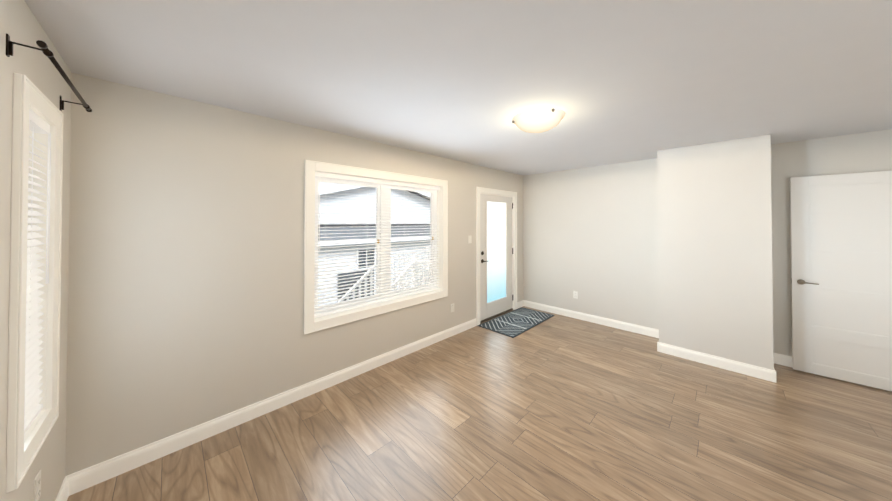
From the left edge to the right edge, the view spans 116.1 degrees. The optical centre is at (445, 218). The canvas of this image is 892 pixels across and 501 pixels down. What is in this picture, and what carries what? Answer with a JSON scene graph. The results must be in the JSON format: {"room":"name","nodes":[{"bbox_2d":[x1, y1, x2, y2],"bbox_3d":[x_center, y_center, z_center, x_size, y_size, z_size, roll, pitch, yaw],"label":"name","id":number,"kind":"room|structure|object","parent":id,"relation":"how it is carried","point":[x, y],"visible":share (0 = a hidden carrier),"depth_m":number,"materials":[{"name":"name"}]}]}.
{"room":"empty living room","nodes":[
{"label":"empty living room","id":0,"kind":"room"},
{"bbox_2d":[0,0,71,500],"bbox_3d":[-0.782,0.351,0.073,0.180,2.440,4.150,1,-1,-45],"label":"wall","id":1,"kind":"structure","parent":0,"point":[19,23],"depth_m":1.15,"materials":[{"name":"paint"}]},
{"bbox_2d":[6,72,63,492],"bbox_3d":[-1.768,0.229,1.210,0.025,1.530,0.535,1,-1,-45],"label":"window frame","id":2,"kind":"structure","parent":1,"relation":"attached to","point":[28,95],"depth_m":1.07,"materials":[{"name":"white wood"}]},
{"bbox_2d":[24,109,47,441],"bbox_3d":[-1.811,0.228,1.166,0.100,1.390,0.395,1,-1,-45],"label":"trim","id":3,"kind":"structure","parent":1,"relation":"attached to","point":[42,138],"depth_m":1.32,"materials":[{"name":"white wood"}]},
{"bbox_2d":[24,110,50,434],"bbox_3d":[-1.830,0.228,1.148,0.179,1.358,0.363,1,-1,-45],"label":"window blinds","id":4,"kind":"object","parent":1,"relation":"in","point":[33,356],"depth_m":1.25,"materials":[{"name":"white plastic"}]},
{"bbox_2d":[34,470,40,500],"bbox_3d":[-1.827,1.204,1.246,0.008,0.115,0.070,1,-1,-45],"label":"electrical outlet","id":5,"kind":"object","parent":1,"relation":"attached to","point":[37,487],"visible":1,"depth_m":1.24,"materials":[{"name":"white plastic"}]},
{"bbox_2d":[6,33,91,111],"bbox_3d":[-1.749,-0.608,1.252,0.096,0.075,0.842,1,-1,-45],"label":"curtain rod","id":6,"kind":"object","parent":1,"relation":"attached to","point":[45,50],"visible":1,"depth_m":1.07,"materials":[{"name":"brown metal"}]},
{"bbox_2d":[55,473,74,500],"bbox_3d":[-0.791,1.516,0.206,0.015,0.112,3.930,1,-1,-45],"label":"baseboard","id":7,"kind":"structure","parent":1,"relation":"attached to","point":[67,488],"depth_m":1.57,"materials":[{"name":"white wood"}]},
{"bbox_2d":[65,73,523,475],"bbox_3d":[-0.429,0.390,3.476,5.480,2.440,0.180,1,-1,-45],"label":"wall","id":8,"kind":"structure","parent":0,"point":[186,271],"depth_m":2.00,"materials":[{"name":"paint"}]},
{"bbox_2d":[67,318,475,492],"bbox_3d":[-0.850,1.547,2.907,3.680,0.112,0.015,1,-1,-45],"label":"baseboard","id":9,"kind":"structure","parent":8,"relation":"attached to","point":[81,480],"depth_m":2.13,"materials":[{"name":"white wood"}]},
{"bbox_2d":[304,160,447,333],"bbox_3d":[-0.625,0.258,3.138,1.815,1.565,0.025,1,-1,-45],"label":"window frame","id":10,"kind":"structure","parent":8,"relation":"attached to","point":[310,326],"depth_m":2.73,"materials":[{"name":"white wood"}]},
{"bbox_2d":[314,172,439,317],"bbox_3d":[-0.701,0.259,3.215,1.643,1.393,0.139,1,-1,-45],"label":"window blinds","id":11,"kind":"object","parent":8,"relation":"in","point":[383,268],"depth_m":3.16,"materials":[{"name":"white plastic"}]},
{"bbox_2d":[468,235,471,242],"bbox_3d":[0.358,0.307,4.125,0.070,0.115,0.011,1,-1,-45],"label":"light switch","id":12,"kind":"object","parent":8,"relation":"attached to","point":[470,239],"visible":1,"depth_m":4.12,"materials":[{"name":"white plastic"}]},
{"bbox_2d":[480,194,512,322],"bbox_3d":[0.825,0.620,4.685,0.976,2.007,0.207,1,-1,-45],"label":"patio door","id":13,"kind":"structure","parent":8,"relation":"in","point":[496,253],"depth_m":4.63,"materials":[{"name":"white glass"}]},
{"bbox_2d":[476,187,516,325],"bbox_3d":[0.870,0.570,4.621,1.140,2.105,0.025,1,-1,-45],"label":"door frame","id":14,"kind":"structure","parent":8,"relation":"attached to","point":[479,190],"depth_m":4.27,"materials":[{"name":"white wood"}]},
{"bbox_2d":[24,0,891,175],"bbox_3d":[1.062,-0.907,2.047,5.560,0.120,4.330,1,-1,-45],"label":"ceiling","id":15,"kind":"structure","parent":0,"point":[615,81],"depth_m":1.56,"materials":[{"name":"paint"}]},
{"bbox_2d":[512,107,564,132],"bbox_3d":[0.755,-0.781,2.284,0.415,0.127,0.414,1,-1,-45],"label":"ceiling light","id":16,"kind":"object","parent":15,"relation":"attached to","point":[537,120],"visible":1,"depth_m":2.17,"materials":[{"name":"white glass"}]},
{"bbox_2d":[67,306,891,500],"bbox_3d":[1.062,1.653,2.018,5.560,0.120,4.330,1,-1,-45],"label":"floor","id":17,"kind":"structure","parent":0,"point":[557,407],"depth_m":2.04,"materials":[{"name":"laminate"}]},
{"bbox_2d":[478,307,554,337],"bbox_3d":[1.147,1.616,4.430,1.280,0.008,0.620,1,-1,-45],"label":"rug","id":18,"kind":"object","parent":17,"relation":"on","point":[516,322],"visible":1,"depth_m":4.36,"materials":[{"name":"grey fabric"}]},
{"bbox_2d":[523,158,658,329],"bbox_3d":[2.252,0.402,4.538,0.180,2.440,2.095,1,-1,-45],"label":"wall","id":19,"kind":"structure","parent":0,"point":[590,235],"depth_m":4.33,"materials":[{"name":"paint"}]},
{"bbox_2d":[573,291,577,298],"bbox_3d":[2.110,1.242,4.538,0.008,0.115,0.070,1,-1,-45],"label":"electrical outlet","id":20,"kind":"object","parent":19,"relation":"attached to","point":[575,294],"visible":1,"depth_m":4.54,"materials":[{"name":"white plastic"}]},
{"bbox_2d":[523,300,658,336],"bbox_3d":[2.183,1.565,4.456,0.015,0.112,2.095,1,-1,-45],"label":"baseboard","id":21,"kind":"structure","parent":19,"relation":"attached to","point":[652,332],"depth_m":4.30,"materials":[{"name":"white wood"}]},
{"bbox_2d":[657,134,773,369],"bbox_3d":[3.166,0.388,3.331,0.745,2.440,0.905,1,-1,-45],"label":"wall","id":22,"kind":"structure","parent":0,"point":[715,288],"depth_m":3.02,"materials":[{"name":"paint"}]},
{"bbox_2d":[657,341,775,382],"bbox_3d":[2.895,1.549,3.050,0.015,0.112,0.935,1,-1,-45],"label":"baseboard","id":23,"kind":"structure","parent":22,"relation":"attached to","point":[731,365],"depth_m":2.99,"materials":[{"name":"white wood"}]},
{"bbox_2d":[771,129,891,356],"bbox_3d":[4.090,0.382,2.802,0.180,2.440,1.150,1,-1,-45],"label":"wall","id":24,"kind":"structure","parent":0,"point":[864,152],"depth_m":3.02,"materials":[{"name":"paint"}]},
{"bbox_2d":[775,353,791,366],"bbox_3d":[3.944,1.546,2.798,0.015,0.112,0.930,1,-1,-45],"label":"baseboard","id":25,"kind":"structure","parent":24,"relation":"attached to","point":[780,359],"depth_m":3.04,"materials":[{"name":"white wood"}]},
{"label":"outside","id":26,"kind":"structure","parent":0,"visible":0},
{"bbox_3d":[-12.800,4.740,19.332,70.000,0.100,39.819,1,-1,-45],"label":"ground","id":27,"kind":"structure","parent":26,"visible":0},
{"bbox_2d":[318,184,429,305],"bbox_3d":[-4.158,1.562,12.448,12.100,6.100,8.420,1,-1,-45],"label":"house","id":28,"kind":"structure","parent":27,"relation":"on","point":[353,208],"depth_m":8.92,"materials":[{"name":"white"}]},
{"bbox_2d":[338,246,429,301],"bbox_3d":[-0.788,2.561,4.507,5.300,3.920,1.818,1,-1,-45],"label":"railing","id":29,"kind":"object","parent":27,"relation":"on","point":[399,272],"depth_m":4.88,"materials":[{"name":"white wood"}]},
{"bbox_3d":[2.525,0.356,0.561,5.200,2.440,0.180,1,-1,-45],"label":"wall","id":30,"kind":"structure","parent":0,"visible":0},
{"bbox_2d":[790,171,891,390],"bbox_3d":[3.956,0.574,2.693,0.775,2.030,0.096,-1,-1,42],"label":"interior door","id":31,"kind":"structure","parent":30,"relation":"in","point":[841,260],"depth_m":2.74,"materials":[{"name":"white wood"}]}
]}

